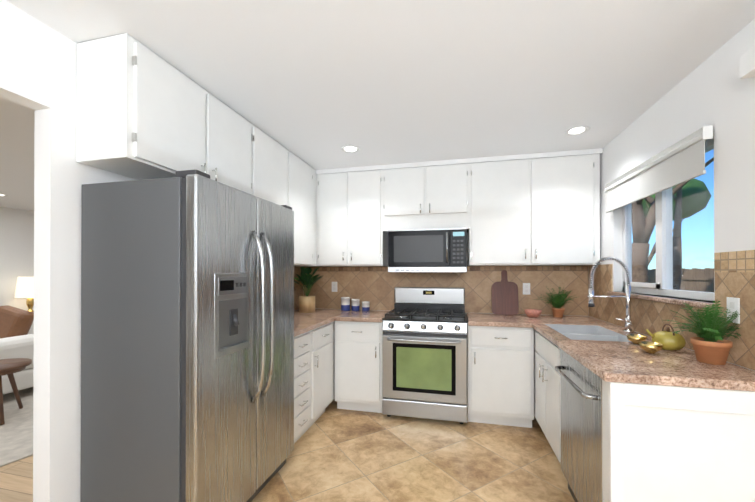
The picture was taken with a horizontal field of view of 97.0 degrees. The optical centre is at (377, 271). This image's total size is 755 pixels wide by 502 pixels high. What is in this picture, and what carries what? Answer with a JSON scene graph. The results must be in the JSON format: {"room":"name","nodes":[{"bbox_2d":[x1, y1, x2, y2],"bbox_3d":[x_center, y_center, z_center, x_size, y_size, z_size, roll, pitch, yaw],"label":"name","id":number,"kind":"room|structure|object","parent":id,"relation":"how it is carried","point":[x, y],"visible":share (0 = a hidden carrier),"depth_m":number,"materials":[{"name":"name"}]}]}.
{"room":"kitchen","nodes":[
{"label":"kitchen","id":0,"kind":"room"},
{"bbox_2d":[0,207,33,310],"bbox_3d":[-6.826,0.131,3.406,0.120,2.430,8.440,0,0,13],"label":"wall","id":1,"kind":"structure","parent":0,"point":[16,243],"depth_m":5.71,"materials":[{"name":"white paint"}]},
{"bbox_2d":[0,0,300,501],"bbox_3d":[-1.542,0.123,1.378,0.100,2.430,5.300,0,0,13],"label":"wall","id":2,"kind":"structure","parent":0,"point":[38,66],"depth_m":1.51,"materials":[{"name":"white paint"}]},
{"bbox_2d":[76,33,255,195],"bbox_3d":[-1.172,-0.803,2.014,0.319,0.566,0.940,0,0,13],"label":"upper cabinet","id":3,"kind":"object","parent":2,"relation":"attached to","point":[143,112],"depth_m":1.64,"materials":[{"name":"white wood"}]},
{"bbox_2d":[256,127,319,266],"bbox_3d":[-0.928,-0.570,3.039,0.319,1.022,1.170,0,0,13],"label":"upper cabinet","id":4,"kind":"object","parent":2,"relation":"attached to","point":[282,178],"depth_m":3.08,"materials":[{"name":"white wood"}]},
{"bbox_2d":[294,266,305,309],"bbox_3d":[-1.050,0.188,3.196,0.011,0.490,1.475,0,0,13],"label":"backsplash","id":5,"kind":"structure","parent":2,"relation":"attached to","point":[298,291],"depth_m":3.78,"materials":[{"name":"tile"}]},
{"bbox_2d":[0,399,574,501],"bbox_3d":[-2.516,1.372,2.376,8.740,0.060,8.200,0,0,13],"label":"floor","id":6,"kind":"structure","parent":0,"point":[340,455],"depth_m":2.31,"materials":[{"name":"tile"}]},
{"bbox_2d":[0,387,32,466],"bbox_3d":[-3.899,1.340,3.415,3.350,0.012,2.700,0,0,25],"label":"area rug","id":7,"kind":"object","parent":6,"relation":"on","point":[16,436],"depth_m":2.81,"materials":[{"name":"fabric"}]},
{"bbox_2d":[0,358,31,424],"bbox_3d":[-3.462,1.090,3.016,0.484,0.490,0.486,0,0,13],"label":"side table","id":8,"kind":"object","parent":7,"relation":"on","point":[9,367],"visible":1,"depth_m":3.06,"materials":[{"name":"brown wood"}]},
{"bbox_2d":[0,305,33,394],"bbox_3d":[-4.773,0.861,3.779,2.200,0.949,1.020,0,0,13],"label":"sofa","id":9,"kind":"object","parent":7,"relation":"on","point":[16,332],"visible":0.52,"depth_m":3.56,"materials":[{"name":"white fabric"}]},
{"bbox_2d":[80,169,293,501],"bbox_3d":[-0.959,0.448,1.948,0.728,1.785,0.900,0,0,13],"label":"refrigerator","id":10,"kind":"object","parent":6,"relation":"on","point":[187,335],"visible":1,"depth_m":1.55,"materials":[{"name":"metal"}]},
{"bbox_2d":[294,329,313,443],"bbox_3d":[-0.877,0.907,2.594,0.619,0.872,0.380,0,0,13],"label":"base cabinet","id":11,"kind":"object","parent":6,"relation":"on","point":[304,345],"depth_m":2.56,"materials":[{"name":"white wood"}]},
{"bbox_2d":[314,321,333,421],"bbox_3d":[-0.775,0.909,3.022,0.619,0.872,0.500,0,0,13],"label":"base cabinet","id":12,"kind":"object","parent":6,"relation":"on","point":[324,337],"depth_m":2.95,"materials":[{"name":"white wood"}]},
{"bbox_2d":[334,321,382,412],"bbox_3d":[-0.115,0.910,3.436,0.472,0.872,0.619,0,0,13],"label":"base cabinet","id":13,"kind":"object","parent":6,"relation":"on","point":[357,344],"depth_m":3.14,"materials":[{"name":"white wood"}]},
{"bbox_2d":[294,309,349,336],"bbox_3d":[-0.735,0.452,3.131,0.633,0.038,1.488,0,0,13],"label":"countertop","id":14,"kind":"structure","parent":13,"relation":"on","point":[303,322],"depth_m":3.06,"materials":[{"name":"beige stone"}]},
{"bbox_2d":[294,267,322,312],"bbox_3d":[-0.743,0.193,3.564,0.410,0.481,0.467,0,0,13],"label":"plant","id":15,"kind":"object","parent":14,"relation":"on","point":[307,300],"visible":0.98,"depth_m":3.53,"materials":[{"name":"green plant"}]},
{"bbox_2d":[341,297,349,310],"bbox_3d":[-0.354,0.359,3.711,0.106,0.150,0.106,0,0,13],"label":"canister","id":16,"kind":"object","parent":14,"relation":"on","point":[345,303],"visible":1,"depth_m":3.67,"materials":[{"name":"white ceramic"}]},
{"bbox_2d":[334,310,393,324],"bbox_3d":[-0.108,0.453,3.422,0.452,0.038,0.633,0,0,13],"label":"countertop","id":17,"kind":"structure","parent":13,"relation":"on","point":[372,315],"depth_m":3.20,"materials":[{"name":"beige stone"}]},
{"bbox_2d":[351,299,359,310],"bbox_3d":[-0.244,0.369,3.700,0.093,0.130,0.093,0,0,13],"label":"canister","id":18,"kind":"object","parent":17,"relation":"on","point":[355,304],"visible":1,"depth_m":3.66,"materials":[{"name":"white ceramic"}]},
{"bbox_2d":[362,301,369,310],"bbox_3d":[-0.128,0.382,3.688,0.089,0.104,0.089,0,0,13],"label":"canister","id":19,"kind":"object","parent":17,"relation":"on","point":[365,305],"visible":1,"depth_m":3.65,"materials":[{"name":"white ceramic"}]},
{"bbox_2d":[382,287,467,423],"bbox_3d":[0.474,0.758,3.236,0.754,1.175,0.704,0,0,13],"label":"range","id":20,"kind":"object","parent":6,"relation":"on","point":[424,356],"visible":1,"depth_m":2.97,"materials":[{"name":"silver metal"}]},
{"bbox_2d":[467,325,537,427],"bbox_3d":[1.119,0.909,3.142,0.532,0.872,0.619,0,0,13],"label":"base cabinet","id":21,"kind":"object","parent":6,"relation":"on","point":[500,361],"depth_m":2.85,"materials":[{"name":"white wood"}]},
{"bbox_2d":[466,313,529,328],"bbox_3d":[1.104,0.452,3.133,0.509,0.038,0.633,0,0,13],"label":"countertop","id":22,"kind":"structure","parent":21,"relation":"on","point":[495,321],"depth_m":2.88,"materials":[{"name":"beige stone"}]},
{"bbox_2d":[491,270,518,314],"bbox_3d":[1.278,0.209,3.358,0.250,0.447,0.088,0,0,13],"label":"cutting board","id":23,"kind":"object","parent":22,"relation":"on","point":[504,291],"visible":0.92,"depth_m":3.34,"materials":[{"name":"brown wood"}]},
{"bbox_2d":[538,333,541,352],"bbox_3d":[1.690,0.909,3.011,0.600,0.872,0.610,0,0,13],"label":"base cabinet","id":24,"kind":"object","parent":6,"relation":"on","point":[539,334],"depth_m":2.61,"materials":[{"name":"white wood"}]},
{"bbox_2d":[534,353,557,458],"bbox_3d":[1.526,1.012,2.361,0.619,0.660,0.720,0,0,13],"label":"base cabinet","id":25,"kind":"object","parent":6,"relation":"on","point":[545,368],"depth_m":2.38,"materials":[{"name":"white wood"}]},
{"bbox_2d":[558,349,754,501],"bbox_3d":[1.362,0.903,1.678,0.620,0.872,0.685,0,0,13],"label":"base cabinet","id":26,"kind":"object","parent":6,"relation":"on","point":[616,413],"depth_m":1.38,"materials":[{"name":"white wood"}]},
{"bbox_2d":[554,349,602,501],"bbox_3d":[1.081,0.907,1.781,0.136,0.865,0.605,0,0,13],"label":"dishwasher","id":27,"kind":"object","parent":26,"relation":"in","point":[581,387],"depth_m":1.72,"materials":[{"name":"silver metal"}]},
{"bbox_2d":[518,314,754,392],"bbox_3d":[1.499,0.449,2.318,0.636,0.038,2.037,0,0,13],"label":"countertop","id":28,"kind":"structure","parent":26,"relation":"on","point":[613,362],"depth_m":1.55,"materials":[{"name":"beige stone"}]},
{"bbox_2d":[525,309,541,316],"bbox_3d":[1.475,0.400,3.167,0.150,0.065,0.150,0,0,13],"label":"bowl","id":29,"kind":"object","parent":28,"relation":"on","point":[532,312],"visible":1,"depth_m":3.12,"materials":[{"name":"pink ceramic"}]},
{"bbox_2d":[534,287,576,316],"bbox_3d":[1.689,0.286,3.150,0.373,0.292,0.323,0,0,13],"label":"fern plant","id":30,"kind":"object","parent":28,"relation":"on","point":[557,302],"visible":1,"depth_m":3.13,"materials":[{"name":"green plant"}]},
{"bbox_2d":[542,325,628,360],"bbox_3d":[1.496,0.541,2.390,0.408,0.214,0.688,0,0,13],"label":"sink","id":31,"kind":"object","parent":28,"relation":"in","point":[583,332],"depth_m":2.41,"materials":[{"name":"white ceramic"}]},
{"bbox_2d":[587,257,637,332],"bbox_3d":[1.652,0.161,2.372,0.301,0.535,0.091,0,0,13],"label":"faucet","id":32,"kind":"object","parent":28,"relation":"on","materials":[{"name":"silver metal"}]},
{"bbox_2d":[626,334,646,343],"bbox_3d":[1.530,0.404,1.972,0.100,0.048,0.100,0,0,13],"label":"brass bowl","id":33,"kind":"object","parent":28,"relation":"on","point":[634,338],"visible":0.83,"depth_m":1.96,"materials":[{"name":"gold metal"}]},
{"bbox_2d":[638,341,663,353],"bbox_3d":[1.430,0.402,1.749,0.104,0.049,0.104,0,0,13],"label":"brass bowl","id":34,"kind":"object","parent":28,"relation":"on","point":[651,347],"visible":1,"depth_m":1.73,"materials":[{"name":"gold metal"}]},
{"bbox_2d":[646,324,685,350],"bbox_3d":[1.565,0.355,1.820,0.178,0.143,0.147,0,0,13],"label":"teapot","id":35,"kind":"object","parent":28,"relation":"on","point":[670,340],"visible":0.88,"depth_m":1.77,"materials":[{"name":"ceramic"}]},
{"bbox_2d":[666,301,740,364],"bbox_3d":[1.511,0.277,1.568,0.242,0.297,0.291,0,0,13],"label":"fern plant","id":36,"kind":"object","parent":28,"relation":"on","point":[710,344],"visible":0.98,"depth_m":1.54,"materials":[{"name":"green plant"}]},
{"bbox_3d":[-6.003,1.025,5.520,0.400,0.660,1.100,0,0,13],"label":"console table","id":37,"kind":"object","parent":6,"relation":"on","visible":0},
{"bbox_2d":[14,277,33,311],"bbox_3d":[-5.937,0.395,5.712,0.370,0.600,0.370,0,0,13],"label":"table lamp","id":38,"kind":"object","parent":37,"relation":"on","point":[24,287],"visible":0.73,"depth_m":5.58,"materials":[{"name":"white fabric"}]},
{"bbox_2d":[0,0,754,210],"bbox_3d":[-2.574,-1.138,2.400,8.860,0.100,8.440,0,0,13],"label":"ceiling","id":39,"kind":"structure","parent":0,"point":[316,84],"depth_m":1.76,"materials":[{"name":"white paint"}]},
{"bbox_2d":[341,145,359,153],"bbox_3d":[-0.240,-1.081,2.965,0.176,0.010,0.176,0,0,13],"label":"recessed light","id":40,"kind":"object","parent":39,"relation":"in","point":[350,149],"visible":1,"depth_m":2.97,"materials":[{"name":"white plastic"}]},
{"bbox_2d":[564,126,589,135],"bbox_3d":[1.540,-1.082,2.582,0.176,0.010,0.176,0,0,13],"label":"recessed light","id":41,"kind":"object","parent":39,"relation":"in","point":[580,130],"visible":1,"depth_m":2.58,"materials":[{"name":"white plastic"}]},
{"bbox_2d":[303,232,588,315],"bbox_3d":[0.613,0.132,3.651,3.240,2.430,0.120,0,0,13],"label":"wall","id":42,"kind":"structure","parent":0,"point":[467,265],"depth_m":3.45,"materials":[{"name":"white paint"}]},
{"bbox_2d":[320,170,387,266],"bbox_3d":[-0.252,-0.548,3.630,0.693,0.981,0.319,0,0,13],"label":"upper cabinet","id":43,"kind":"object","parent":42,"relation":"attached to","point":[352,233],"depth_m":3.47,"materials":[{"name":"white wood"}]},
{"bbox_2d":[384,163,471,232],"bbox_3d":[0.501,-0.725,3.452,0.855,0.628,0.319,0,0,13],"label":"upper cabinet","id":44,"kind":"object","parent":42,"relation":"attached to","point":[428,197],"depth_m":3.29,"materials":[{"name":"white wood"}]},
{"bbox_2d":[388,228,466,271],"bbox_3d":[0.509,-0.198,3.386,0.754,0.417,0.421,0,0,13],"label":"microwave","id":45,"kind":"object","parent":44,"relation":"attached to","point":[430,250],"visible":1,"depth_m":3.21,"materials":[{"name":"plastic"}]},
{"bbox_2d":[306,265,585,315],"bbox_3d":[0.587,0.189,3.585,3.018,0.490,0.018,0,0,13],"label":"backsplash","id":46,"kind":"structure","parent":42,"relation":"attached to","point":[375,286],"depth_m":3.50,"materials":[{"name":"tile"}]},
{"bbox_2d":[468,154,599,265],"bbox_3d":[1.459,-0.549,3.223,1.115,0.981,0.319,0,0,13],"label":"upper cabinet","id":47,"kind":"object","parent":42,"relation":"attached to","point":[538,211],"depth_m":3.06,"materials":[{"name":"white wood"}]},
{"bbox_2d":[316,148,602,174],"bbox_3d":[0.553,-1.063,3.446,3.020,0.043,0.315,0,0,13],"label":"soffit","id":48,"kind":"structure","parent":0,"point":[600,150],"depth_m":3.21,"materials":[{"name":"white paint"}]},
{"bbox_2d":[589,19,754,370],"bbox_3d":[1.503,0.120,0.654,0.120,2.430,5.300,0,0,13],"label":"wall","id":49,"kind":"structure","parent":0,"point":[716,92],"depth_m":1.66,"materials":[{"name":"white paint"}]},
{"bbox_2d":[607,291,717,309],"bbox_3d":[1.830,0.176,2.200,0.110,0.030,1.180,0,0,13],"label":"window sill","id":50,"kind":"structure","parent":49,"relation":"attached to","point":[679,301],"depth_m":2.01,"materials":[{"name":"stone"}]},
{"bbox_2d":[622,136,713,300],"bbox_3d":[1.888,-0.274,2.188,0.062,0.870,1.100,0,0,13],"label":"window","id":51,"kind":"structure","parent":49,"relation":"in","point":[664,283],"depth_m":2.17,"materials":[{"name":"white plastic"}]},
{"bbox_2d":[605,125,712,212],"bbox_3d":[1.781,-0.606,2.225,0.042,0.238,1.148,0,0,13],"label":"roller shade","id":52,"kind":"object","parent":51,"relation":"attached to","point":[679,162],"visible":1,"depth_m":2.01,"materials":[{"name":"white fabric"}]},
{"bbox_2d":[586,250,754,369],"bbox_3d":[1.698,0.168,1.773,0.018,0.517,2.970,0,0,13],"label":"backsplash","id":53,"kind":"structure","parent":49,"relation":"attached to","point":[734,271],"depth_m":1.63,"materials":[{"name":"tile"}]},
{"bbox_2d":[739,45,754,78],"bbox_3d":[1.390,-0.852,0.669,0.105,0.095,1.470,0,0,13],"label":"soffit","id":54,"kind":"structure","parent":0,"point":[747,64],"depth_m":1.36,"materials":[{"name":"white paint"}]},
{"label":"outside","id":55,"kind":"structure","parent":0,"visible":0},
{"bbox_3d":[18.798,1.617,8.508,29.870,0.100,42.000,0,0,13],"label":"ground","id":56,"kind":"structure","parent":55,"visible":0},
{"bbox_2d":[632,157,713,289],"bbox_3d":[5.510,-1.034,6.694,2.561,5.213,6.705,0,0,35],"label":"trees","id":57,"kind":"object","parent":56,"relation":"on","point":[641,260],"depth_m":5.74,"materials":[{"name":"green plant"}]},
{"bbox_2d":[648,268,713,291],"bbox_3d":[7.971,0.744,8.261,0.060,1.644,16.500,0,0,13],"label":"fence","id":58,"kind":"object","parent":56,"relation":"on","point":[695,272],"depth_m":8.40,"materials":[{"name":"brown wood"}]}
]}

